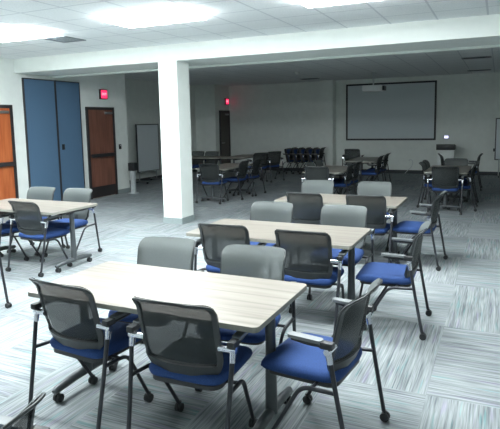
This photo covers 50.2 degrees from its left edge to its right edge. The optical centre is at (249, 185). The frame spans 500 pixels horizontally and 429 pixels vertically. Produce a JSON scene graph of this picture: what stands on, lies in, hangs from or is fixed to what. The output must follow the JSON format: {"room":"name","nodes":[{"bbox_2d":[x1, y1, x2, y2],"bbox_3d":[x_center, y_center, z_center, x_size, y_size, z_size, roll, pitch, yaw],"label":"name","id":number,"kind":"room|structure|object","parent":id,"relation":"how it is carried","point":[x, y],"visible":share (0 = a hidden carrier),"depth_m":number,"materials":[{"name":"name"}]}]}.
{"room":"training room","nodes":[
{"label":"training room","id":0,"kind":"room"},
{"bbox_2d":[0,57,129,198],"bbox_3d":[-6.105,-0.557,7.415,0.150,3.021,13.836,2,8,25],"label":"wall","id":1,"kind":"structure","parent":0,"point":[10,82],"depth_m":12.19,"materials":[{"name":"white paint"}]},
{"bbox_2d":[0,105,18,214],"bbox_3d":[-4.774,-0.447,10.008,0.095,2.136,0.986,2,8,25],"label":"door","id":2,"kind":"structure","parent":1,"relation":"in","point":[8,166],"depth_m":10.28,"materials":[{"name":"orange wood"}]},
{"bbox_2d":[21,78,61,200],"bbox_3d":[-4.295,-0.858,11.073,0.038,2.670,0.840,2,8,25],"label":"partition panel","id":3,"kind":"object","parent":1,"relation":"attached to","point":[39,95],"visible":0.73,"depth_m":11.02,"materials":[{"name":"blue plastic"}]},
{"bbox_2d":[55,80,84,200],"bbox_3d":[-3.961,-0.949,11.783,0.042,2.670,0.730,2,8,25],"label":"partition panel","id":4,"kind":"object","parent":1,"relation":"attached to","point":[68,105],"visible":0.9,"depth_m":11.75,"materials":[{"name":"blue plastic"}]},
{"bbox_2d":[85,107,117,198],"bbox_3d":[-3.498,-0.798,12.736,0.095,2.136,0.980,2,8,25],"label":"door","id":5,"kind":"structure","parent":1,"relation":"in","point":[100,121],"depth_m":12.71,"materials":[{"name":"brown wood"}]},
{"bbox_2d":[99,89,107,98],"bbox_3d":[-3.486,-2.176,12.697,0.056,0.230,0.250,2,8,25],"label":"exit sign","id":6,"kind":"object","parent":1,"relation":"attached to","point":[102,92],"visible":1,"depth_m":12.66,"materials":[{"name":"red plastic"}]},
{"bbox_2d":[118,188,129,193],"bbox_3d":[-3.201,0.124,13.550,0.012,0.100,0.511,2,8,25],"label":"baseboard","id":7,"kind":"structure","parent":1,"relation":"attached to","point":[125,189],"depth_m":13.54,"materials":[{"name":"grey rubber"}]},
{"bbox_2d":[50,44,499,77],"bbox_3d":[1.348,-2.087,8.695,12.194,0.035,0.065,2,8,25],"label":"trim","id":8,"kind":"structure","parent":1,"relation":"attached to","point":[485,46],"depth_m":8.84,"materials":[{"name":"white paint"}]},
{"bbox_2d":[125,78,195,179],"bbox_3d":[-3.096,-1.698,16.461,0.150,3.021,5.610,2,8,25],"label":"wall","id":9,"kind":"structure","parent":0,"point":[142,96],"depth_m":16.04,"materials":[{"name":"white paint"}]},
{"bbox_2d":[130,169,196,183],"bbox_3d":[-2.986,-0.248,16.618,0.012,0.100,5.270,2,8,25],"label":"baseboard","id":10,"kind":"structure","parent":9,"relation":"attached to","point":[193,170],"depth_m":16.39,"materials":[{"name":"rubber"}]},
{"bbox_2d":[158,61,193,217],"bbox_3d":[-1.276,-0.734,9.249,0.367,2.753,0.387,2,8,25],"label":"pillar","id":11,"kind":"structure","parent":0,"point":[174,89],"depth_m":9.10,"materials":[{"name":"white paint"}]},
{"bbox_2d":[163,215,194,223],"bbox_3d":[-1.250,0.580,9.407,0.391,0.105,0.411,2,8,25],"label":"baseboard","id":12,"kind":"structure","parent":11,"relation":"attached to","point":[169,220],"depth_m":9.24,"materials":[{"name":"grey rubber"}]},
{"bbox_2d":[194,84,218,171],"bbox_3d":[-1.516,-1.999,18.718,0.800,3.021,0.150,2,8,25],"label":"wall","id":13,"kind":"structure","parent":0,"point":[206,117],"depth_m":18.59,"materials":[{"name":"white paint"}]},
{"bbox_2d":[217,85,228,171],"bbox_3d":[-1.003,-2.048,19.049,0.150,3.021,0.890,2,8,25],"label":"wall","id":14,"kind":"structure","parent":0,"point":[222,91],"depth_m":18.78,"materials":[{"name":"white paint"}]},
{"bbox_2d":[219,110,230,170],"bbox_3d":[-0.870,-1.613,19.096,0.080,2.140,0.765,2,8,25],"label":"door","id":15,"kind":"structure","parent":14,"relation":"in","point":[224,116],"depth_m":19.07,"materials":[{"name":"brown wood"}]},
{"bbox_2d":[0,170,499,428],"bbox_3d":[0.381,0.827,8.153,13.600,0.150,20.300,2,8,25],"label":"floor","id":16,"kind":"structure","parent":0,"point":[449,379],"depth_m":4.30,"materials":[{"name":"carpet"}]},
{"bbox_2d":[0,255,11,308],"bbox_3d":[-2.675,0.761,4.916,0.583,0.867,0.636,2,8,25],"label":"chair","id":17,"kind":"object","parent":16,"relation":"on","point":[8,304],"visible":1,"depth_m":5.09,"materials":[{"name":"black plastic"}]},
{"bbox_2d":[0,212,28,260],"bbox_3d":[-3.196,0.550,6.762,0.636,0.867,0.583,2,8,27],"label":"chair","id":18,"kind":"object","parent":16,"relation":"on","point":[4,227],"visible":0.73,"depth_m":6.68,"materials":[{"name":"blue fabric"}]},
{"bbox_2d":[0,391,49,428],"bbox_3d":[-0.969,1.116,1.675,0.583,0.867,0.636,1,7,17],"label":"chair","id":19,"kind":"object","parent":16,"relation":"on","point":[24,419],"visible":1,"depth_m":1.72,"materials":[{"name":"black plastic"}]},
{"bbox_2d":[5,187,65,255],"bbox_3d":[-3.005,0.474,7.361,0.636,0.867,0.583,2,7,21],"label":"chair","id":20,"kind":"object","parent":16,"relation":"on","point":[37,193],"visible":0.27,"depth_m":7.51,"materials":[{"name":"black plastic"}]},
{"bbox_2d":[5,200,71,276],"bbox_3d":[-2.530,0.575,6.442,0.636,0.867,0.583,3,8,28],"label":"chair","id":21,"kind":"object","parent":16,"relation":"on","point":[27,216],"visible":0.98,"depth_m":6.24,"materials":[{"name":"black plastic"}]},
{"bbox_2d":[0,198,97,272],"bbox_3d":[-2.764,0.605,6.783,1.524,0.736,0.762,2,8,25],"label":"folding table","id":22,"kind":"object","parent":16,"relation":"on","point":[47,207],"visible":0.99,"depth_m":6.51,"materials":[{"name":"beige laminate"}]},
{"bbox_2d":[44,188,101,256],"bbox_3d":[-2.416,0.493,7.111,0.636,0.867,0.583,2,7,23],"label":"chair","id":23,"kind":"object","parent":16,"relation":"on","point":[70,194],"visible":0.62,"depth_m":7.19,"materials":[{"name":"black plastic"}]},
{"bbox_2d":[28,278,153,428],"bbox_3d":[-0.952,0.929,3.233,0.636,0.867,0.583,3,8,30],"label":"chair","id":24,"kind":"object","parent":16,"relation":"on","point":[70,312],"visible":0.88,"depth_m":3.02,"materials":[{"name":"blue fabric"}]},
{"bbox_2d":[128,162,138,193],"bbox_3d":[-2.922,-0.194,13.345,0.200,0.770,0.200,2,8,25],"label":"stand","id":25,"kind":"object","parent":16,"relation":"on","point":[132,167],"visible":1,"depth_m":13.30,"materials":[{"name":"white plastic"}]},
{"bbox_2d":[135,124,161,183],"bbox_3d":[-3.010,-0.967,15.809,0.536,1.719,1.100,2,8,25],"label":"whiteboard","id":26,"kind":"object","parent":16,"relation":"on","point":[147,135],"visible":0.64,"depth_m":15.74,"materials":[{"name":"grey metal"}]},
{"bbox_2d":[108,236,203,370],"bbox_3d":[-0.682,0.852,3.834,0.636,0.867,0.583,1,7,19],"label":"chair","id":27,"kind":"object","parent":16,"relation":"on","point":[169,252],"visible":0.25,"depth_m":3.99,"materials":[{"name":"black plastic"}]},
{"bbox_2d":[28,261,306,428],"bbox_3d":[-0.490,0.982,3.273,1.524,0.736,0.762,2,8,25],"label":"folding table","id":28,"kind":"object","parent":16,"relation":"on","point":[240,303],"visible":0.72,"depth_m":3.15,"materials":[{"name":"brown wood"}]},
{"bbox_2d":[126,296,257,428],"bbox_3d":[-0.291,0.958,2.888,0.636,0.867,0.583,2,7,23],"label":"chair","id":29,"kind":"object","parent":16,"relation":"on","point":[184,346],"visible":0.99,"depth_m":2.68,"materials":[{"name":"black fabric"}]},
{"bbox_2d":[192,151,205,180],"bbox_3d":[-1.671,-0.600,16.113,0.636,0.867,0.583,2,7,23],"label":"chair","id":30,"kind":"object","parent":16,"relation":"on","point":[195,163],"visible":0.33,"depth_m":16.25,"materials":[{"name":"black plastic"}]},
{"bbox_2d":[198,151,219,175],"bbox_3d":[-1.227,-0.586,15.929,0.636,0.867,0.583,2,8,25],"label":"chair","id":31,"kind":"object","parent":16,"relation":"on","point":[207,153],"visible":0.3,"depth_m":16.08,"materials":[{"name":"black plastic"}]},
{"bbox_2d":[192,156,227,179],"bbox_3d":[-1.439,-0.485,15.670,1.524,0.736,0.762,2,8,25],"label":"folding table","id":32,"kind":"object","parent":16,"relation":"on","point":[193,157],"visible":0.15,"depth_m":15.35,"materials":[{"name":"grey metal"}]},
{"bbox_2d":[195,163,228,203],"bbox_3d":[-0.798,-0.077,11.606,0.636,0.867,0.583,2,7,22],"label":"chair","id":33,"kind":"object","parent":16,"relation":"on","point":[210,175],"visible":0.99,"depth_m":11.40,"materials":[{"name":"black plastic"}]},
{"bbox_2d":[195,163,252,202],"bbox_3d":[-0.537,-0.092,12.242,0.762,0.736,1.524,2,8,25],"label":"folding table","id":34,"kind":"object","parent":16,"relation":"on","point":[226,166],"visible":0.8,"depth_m":11.78,"materials":[{"name":"grey metal"}]},
{"bbox_2d":[194,223,266,273],"bbox_3d":[-0.149,0.722,4.831,0.636,0.867,0.583,2,7,22],"label":"chair","id":35,"kind":"object","parent":16,"relation":"on","point":[214,238],"visible":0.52,"depth_m":4.62,"materials":[{"name":"grey fabric"}]},
{"bbox_2d":[223,160,253,199],"bbox_3d":[-0.304,-0.155,12.181,0.583,0.867,0.636,2,8,25],"label":"chair","id":36,"kind":"object","parent":16,"relation":"on","point":[243,168],"visible":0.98,"depth_m":12.00,"materials":[{"name":"black plastic"}]},
{"bbox_2d":[221,154,261,183],"bbox_3d":[-0.164,-0.511,15.682,0.762,0.736,1.524,2,8,25],"label":"folding table","id":37,"kind":"object","parent":16,"relation":"on","point":[242,156],"visible":0.37,"depth_m":15.07,"materials":[{"name":"grey metal"}]},
{"bbox_2d":[195,244,295,391],"bbox_3d":[-0.042,0.878,3.516,0.636,0.867,0.583,1,7,20],"label":"chair","id":38,"kind":"object","parent":16,"relation":"on","point":[255,261],"visible":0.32,"depth_m":3.65,"materials":[{"name":"grey fabric"}]},
{"bbox_2d":[237,158,266,195],"bbox_3d":[0.005,-0.229,12.749,0.583,0.867,0.636,2,8,25],"label":"chair","id":39,"kind":"object","parent":16,"relation":"on","point":[256,167],"visible":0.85,"depth_m":12.57,"materials":[{"name":"black plastic"}]},
{"bbox_2d":[247,152,271,183],"bbox_3d":[0.230,-0.529,15.214,0.636,0.867,0.583,-4,8,-25],"label":"chair","id":40,"kind":"object","parent":16,"relation":"on","point":[264,155],"visible":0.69,"depth_m":15.04,"materials":[{"name":"black plastic"}]},
{"bbox_2d":[260,151,284,181],"bbox_3d":[0.619,-0.593,15.691,0.636,0.867,0.583,-4,8,-25],"label":"chair","id":41,"kind":"object","parent":16,"relation":"on","point":[275,156],"visible":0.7,"depth_m":15.50,"materials":[{"name":"black plastic"}]},
{"bbox_2d":[250,202,299,246],"bbox_3d":[0.172,0.634,5.519,0.636,0.867,0.583,1,7,19],"label":"chair","id":42,"kind":"object","parent":16,"relation":"on","point":[260,211],"visible":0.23,"depth_m":5.68,"materials":[{"name":"black plastic"}]},
{"bbox_2d":[186,219,370,299],"bbox_3d":[0.269,0.772,4.897,1.524,0.736,0.762,2,8,25],"label":"folding table","id":43,"kind":"object","parent":16,"relation":"on","point":[342,237],"visible":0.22,"depth_m":4.77,"materials":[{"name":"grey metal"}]},
{"bbox_2d":[279,147,297,173],"bbox_3d":[1.280,-0.854,17.763,0.522,0.867,0.636,2,8,25],"label":"chair","id":44,"kind":"object","parent":16,"relation":"on","point":[289,158],"visible":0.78,"depth_m":17.53,"materials":[{"name":"blue fabric"}]},
{"bbox_2d":[286,147,304,173],"bbox_3d":[1.507,-0.846,17.658,0.522,0.867,0.636,2,8,25],"label":"chair","id":45,"kind":"object","parent":16,"relation":"on","point":[295,151],"visible":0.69,"depth_m":17.42,"materials":[{"name":"black plastic"}]},
{"bbox_2d":[293,147,310,173],"bbox_3d":[1.734,-0.838,17.553,0.522,0.867,0.636,2,8,25],"label":"chair","id":46,"kind":"object","parent":16,"relation":"on","point":[302,151],"visible":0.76,"depth_m":17.32,"materials":[{"name":"black plastic"}]},
{"bbox_2d":[286,192,322,224],"bbox_3d":[0.757,0.478,6.721,0.636,0.867,0.583,2,8,27],"label":"chair","id":47,"kind":"object","parent":16,"relation":"on","point":[307,207],"visible":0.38,"depth_m":6.50,"materials":[{"name":"black plastic"}]},
{"bbox_2d":[300,147,318,173],"bbox_3d":[1.960,-0.830,17.448,0.522,0.867,0.636,2,8,25],"label":"chair","id":48,"kind":"object","parent":16,"relation":"on","point":[309,151],"visible":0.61,"depth_m":17.21,"materials":[{"name":"black plastic"}]},
{"bbox_2d":[304,162,314,165],"bbox_3d":[1.448,-0.052,11.042,0.583,0.867,0.636,2,8,25],"label":"chair","id":49,"kind":"object","parent":16,"relation":"on","point":[306,163],"visible":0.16,"depth_m":11.15,"materials":[{"name":"black plastic"}]},
{"bbox_2d":[272,229,348,337],"bbox_3d":[0.507,0.751,4.489,0.636,0.867,0.583,2,7,24],"label":"chair","id":50,"kind":"object","parent":16,"relation":"on","point":[309,261],"visible":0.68,"depth_m":4.27,"materials":[{"name":"grey fabric"}]},
{"bbox_2d":[302,180,333,205],"bbox_3d":[0.917,0.378,7.538,0.636,0.867,0.583,1,7,19],"label":"chair","id":51,"kind":"object","parent":16,"relation":"on","point":[308,186],"visible":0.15,"depth_m":7.71,"materials":[{"name":"black plastic"}]},
{"bbox_2d":[301,166,335,193],"bbox_3d":[1.341,0.032,10.353,0.636,0.867,0.583,1,7,20],"label":"chair","id":52,"kind":"object","parent":16,"relation":"on","point":[311,172],"visible":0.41,"depth_m":10.11,"materials":[{"name":"black plastic"}]},
{"bbox_2d":[312,147,325,164],"bbox_3d":[2.187,-0.821,17.343,0.522,0.867,0.636,2,8,25],"label":"chair","id":53,"kind":"object","parent":16,"relation":"on","point":[319,153],"visible":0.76,"depth_m":17.12,"materials":[{"name":"black plastic"}]},
{"bbox_2d":[261,278,389,428],"bbox_3d":[0.398,0.940,2.924,0.583,0.867,0.636,3,8,31],"label":"chair","id":54,"kind":"object","parent":16,"relation":"on","point":[314,359],"visible":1,"depth_m":2.75,"materials":[{"name":"blue fabric"}]},
{"bbox_2d":[313,160,338,192],"bbox_3d":[1.688,-0.118,11.554,0.583,0.867,0.636,2,8,25],"label":"chair","id":55,"kind":"object","parent":16,"relation":"on","point":[317,162],"visible":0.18,"depth_m":11.63,"materials":[{"name":"black plastic"}]},
{"bbox_2d":[302,165,353,194],"bbox_3d":[1.683,0.015,10.996,0.762,0.736,1.524,2,8,25],"label":"folding table","id":56,"kind":"object","parent":16,"relation":"on","point":[332,169],"visible":0.29,"depth_m":10.95,"materials":[{"name":"grey metal"}]},
{"bbox_2d":[274,194,406,262],"bbox_3d":[1.157,0.528,6.796,1.524,0.736,0.762,2,8,25],"label":"folding table","id":57,"kind":"object","parent":16,"relation":"on","point":[328,199],"visible":0.44,"depth_m":6.52,"materials":[{"name":"beige laminate"}]},
{"bbox_2d":[307,205,374,299],"bbox_3d":[0.870,0.656,5.218,0.636,0.867,0.583,2,7,23],"label":"chair","id":58,"kind":"object","parent":16,"relation":"on","point":[332,215],"visible":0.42,"depth_m":5.32,"materials":[{"name":"black plastic"}]},
{"bbox_2d":[333,162,356,194],"bbox_3d":[1.855,-0.037,10.853,0.583,0.867,0.636,2,8,25],"label":"chair","id":59,"kind":"object","parent":16,"relation":"on","point":[346,183],"visible":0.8,"depth_m":10.64,"materials":[{"name":"black plastic"}]},
{"bbox_2d":[336,161,361,193],"bbox_3d":[2.095,-0.104,11.366,0.583,0.867,0.636,2,8,25],"label":"chair","id":60,"kind":"object","parent":16,"relation":"on","point":[356,170],"visible":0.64,"depth_m":11.16,"materials":[{"name":"black plastic"}]},
{"bbox_2d":[342,149,363,176],"bbox_3d":[3.145,-0.705,16.216,0.636,0.867,0.583,2,7,23],"label":"chair","id":61,"kind":"object","parent":16,"relation":"on","point":[353,153],"visible":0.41,"depth_m":15.97,"materials":[{"name":"black plastic"}]},
{"bbox_2d":[342,154,365,183],"bbox_3d":[2.611,-0.344,13.294,0.583,0.867,0.636,2,8,25],"label":"chair","id":62,"kind":"object","parent":16,"relation":"on","point":[346,156],"visible":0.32,"depth_m":13.33,"materials":[{"name":"black plastic"}]},
{"bbox_2d":[344,157,383,190],"bbox_3d":[2.942,-0.307,13.477,0.762,0.736,1.524,2,8,25],"label":"folding table","id":63,"kind":"object","parent":16,"relation":"on","point":[365,160],"visible":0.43,"depth_m":13.00,"materials":[{"name":"beige laminate"}]},
{"bbox_2d":[346,194,396,262],"bbox_3d":[1.428,0.503,6.411,0.636,0.867,0.583,2,7,24],"label":"chair","id":64,"kind":"object","parent":16,"relation":"on","point":[377,216],"visible":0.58,"depth_m":6.17,"materials":[{"name":"black plastic"}]},
{"bbox_2d":[362,155,384,181],"bbox_3d":[2.968,-0.316,12.998,0.583,0.867,0.636,2,8,25],"label":"chair","id":65,"kind":"object","parent":16,"relation":"on","point":[378,164],"visible":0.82,"depth_m":12.80,"materials":[{"name":"fabric"}]},
{"bbox_2d":[357,181,391,251],"bbox_3d":[1.651,0.399,7.242,0.636,0.867,0.583,2,7,23],"label":"chair","id":66,"kind":"object","parent":16,"relation":"on","point":[379,188],"visible":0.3,"depth_m":7.39,"materials":[{"name":"black plastic"}]},
{"bbox_2d":[366,153,390,182],"bbox_3d":[3.337,-0.423,13.834,0.583,0.867,0.636,2,8,25],"label":"chair","id":67,"kind":"object","parent":16,"relation":"on","point":[385,161],"visible":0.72,"depth_m":13.65,"materials":[{"name":"black plastic"}]},
{"bbox_2d":[356,221,431,340],"bbox_3d":[1.211,0.736,4.497,0.583,0.867,0.636,2,7,23],"label":"chair","id":68,"kind":"object","parent":16,"relation":"on","point":[396,276],"visible":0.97,"depth_m":4.32,"materials":[{"name":"blue fabric"}]},
{"bbox_2d":[392,191,447,270],"bbox_3d":[2.031,0.493,6.393,0.583,0.867,0.636,3,8,28],"label":"chair","id":69,"kind":"object","parent":16,"relation":"on","point":[403,227],"visible":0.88,"depth_m":6.23,"materials":[{"name":"blue fabric"}]},
{"bbox_2d":[416,162,443,208],"bbox_3d":[3.620,-0.029,10.496,0.583,0.867,0.636,2,8,25],"label":"chair","id":70,"kind":"object","parent":16,"relation":"on","point":[424,167],"visible":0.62,"depth_m":10.34,"materials":[{"name":"black plastic"}]},
{"bbox_2d":[420,160,449,202],"bbox_3d":[3.851,-0.092,10.991,0.583,0.867,0.636,2,8,25],"label":"chair","id":71,"kind":"object","parent":16,"relation":"on","point":[426,162],"visible":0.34,"depth_m":11.13,"materials":[{"name":"black plastic"}]},
{"bbox_2d":[438,153,443,164],"bbox_3d":[4.874,-0.354,13.012,0.583,0.867,0.636,1,7,15],"label":"chair","id":72,"kind":"object","parent":16,"relation":"on","point":[440,155],"visible":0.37,"depth_m":12.87,"materials":[{"name":"black plastic"}]},
{"bbox_2d":[427,166,463,214],"bbox_3d":[3.593,0.051,9.836,0.636,0.867,0.583,2,7,21],"label":"chair","id":73,"kind":"object","parent":16,"relation":"on","point":[444,178],"visible":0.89,"depth_m":9.63,"materials":[{"name":"black fabric"}]},
{"bbox_2d":[436,144,455,164],"bbox_3d":[5.801,-0.757,15.806,0.520,0.969,0.480,2,8,25],"label":"lectern","id":74,"kind":"object","parent":16,"relation":"on","point":[446,150],"visible":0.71,"depth_m":15.59,"materials":[{"name":"laminate"}]},
{"bbox_2d":[424,165,471,211],"bbox_3d":[3.907,0.030,10.514,0.762,0.736,1.524,2,8,25],"label":"folding table","id":75,"kind":"object","parent":16,"relation":"on","point":[462,169],"visible":0.41,"depth_m":10.05,"materials":[{"name":"grey metal"}]},
{"bbox_2d":[441,158,471,201],"bbox_3d":[4.307,-0.126,11.200,0.636,0.867,0.583,2,7,23],"label":"chair","id":76,"kind":"object","parent":16,"relation":"on","point":[448,161],"visible":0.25,"depth_m":11.34,"materials":[{"name":"black plastic"}]},
{"bbox_2d":[447,163,478,211],"bbox_3d":[4.031,0.002,10.174,0.583,0.867,0.636,2,8,25],"label":"chair","id":77,"kind":"object","parent":16,"relation":"on","point":[466,186],"visible":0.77,"depth_m":9.93,"materials":[{"name":"black plastic"}]},
{"bbox_2d":[450,161,479,202],"bbox_3d":[4.271,-0.064,10.687,0.583,0.867,0.636,2,8,25],"label":"chair","id":78,"kind":"object","parent":16,"relation":"on","point":[465,181],"visible":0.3,"depth_m":10.67,"materials":[{"name":"black plastic"}]},
{"bbox_2d":[468,153,482,190],"bbox_3d":[5.314,-0.351,12.918,0.583,0.867,0.636,2,8,25],"label":"chair","id":79,"kind":"object","parent":16,"relation":"on","point":[481,154],"visible":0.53,"depth_m":12.63,"materials":[{"name":"black plastic"}]},
{"bbox_2d":[493,118,499,177],"bbox_3d":[7.658,-1.088,15.195,1.340,1.699,0.536,2,8,25],"label":"whiteboard","id":80,"kind":"object","parent":16,"relation":"on","point":[496,149],"visible":1,"depth_m":15.40,"materials":[{"name":"grey metal"}]},
{"bbox_2d":[0,0,499,85],"bbox_3d":[0.321,-2.306,7.777,13.600,0.120,20.300,2,8,25],"label":"ceiling","id":81,"kind":"structure","parent":0,"point":[229,19],"depth_m":7.38,"materials":[{"name":"tile"}]},
{"bbox_2d":[0,26,58,42],"bbox_3d":[-3.368,-2.113,7.499,1.219,0.054,0.610,2,8,25],"label":"ceiling light","id":82,"kind":"object","parent":81,"relation":"attached to","point":[23,32],"visible":1,"depth_m":7.30,"materials":[{"name":"white plastic"}]},
{"bbox_2d":[43,36,85,42],"bbox_3d":[-2.809,-2.217,8.097,0.440,0.012,0.440,2,8,25],"label":"ceiling vent","id":83,"kind":"object","parent":81,"relation":"in","point":[67,38],"visible":1,"depth_m":8.07,"materials":[{"name":"grey metal"}]},
{"bbox_2d":[98,6,210,27],"bbox_3d":[-1.156,-2.033,6.475,1.219,0.054,0.610,2,8,25],"label":"ceiling light","id":84,"kind":"object","parent":81,"relation":"attached to","point":[178,14],"visible":1,"depth_m":6.34,"materials":[{"name":"white plastic"}]},
{"bbox_2d":[14,14,499,75],"bbox_3d":[1.148,-2.184,8.257,12.194,0.268,0.977,2,8,25],"label":"ceiling beam","id":85,"kind":"structure","parent":81,"relation":"attached to","point":[483,30],"depth_m":8.13,"materials":[{"name":"white paint"}]},
{"bbox_2d":[295,0,374,7],"bbox_3d":[1.055,-1.953,5.451,1.219,0.054,0.610,2,8,25],"label":"ceiling light","id":86,"kind":"object","parent":81,"relation":"attached to","point":[308,3],"visible":1,"depth_m":5.66,"materials":[{"name":"white plastic"}]},
{"bbox_2d":[362,72,385,91],"bbox_3d":[3.483,-2.899,14.919,0.600,0.519,0.450,2,8,25],"label":"projector","id":87,"kind":"object","parent":81,"relation":"hanging from","point":[365,88],"visible":1,"depth_m":14.78,"materials":[{"name":"grey plastic"}]},
{"bbox_2d":[461,56,491,59],"bbox_3d":[4.928,-2.788,11.618,0.600,0.012,0.300,2,8,25],"label":"ceiling vent","id":88,"kind":"object","parent":81,"relation":"in","point":[480,56],"visible":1,"depth_m":11.57,"materials":[{"name":"black plastic"}]},
{"bbox_2d":[467,69,490,71],"bbox_3d":[6.334,-3.189,14.743,0.600,0.012,0.300,2,8,25],"label":"ceiling vent","id":89,"kind":"object","parent":81,"relation":"in","point":[483,69],"visible":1,"depth_m":14.73,"materials":[{"name":"black plastic"}]},
{"bbox_2d":[320,80,335,165],"bbox_3d":[2.578,-1.952,17.670,0.430,3.021,0.380,2,8,25],"label":"pillar","id":90,"kind":"structure","parent":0,"point":[327,87],"depth_m":17.49,"materials":[{"name":"white paint"}]},
{"bbox_2d":[228,72,499,171],"bbox_3d":[4.953,-1.901,16.861,12.800,3.021,0.150,2,8,25],"label":"wall","id":91,"kind":"structure","parent":0,"point":[279,116],"depth_m":17.43,"materials":[{"name":"white paint"}]},
{"bbox_2d":[231,168,303,170],"bbox_3d":[0.883,-0.594,18.842,3.540,0.110,0.014,2,8,25],"label":"baseboard","id":92,"kind":"structure","parent":91,"relation":"attached to","point":[272,169],"depth_m":18.70,"materials":[{"name":"rubber"}]},
{"bbox_2d":[346,80,436,139],"bbox_3d":[4.431,-2.355,16.938,2.810,1.815,0.044,2,8,25],"label":"projection screen","id":93,"kind":"object","parent":91,"relation":"attached to","point":[405,110],"visible":1,"depth_m":16.88,"materials":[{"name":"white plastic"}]},
{"bbox_2d":[363,169,499,175],"bbox_3d":[6.746,-0.381,16.127,8.530,0.110,0.014,2,8,25],"label":"baseboard","id":94,"kind":"structure","parent":91,"relation":"attached to","point":[386,171],"depth_m":16.84,"materials":[{"name":"rubber"}]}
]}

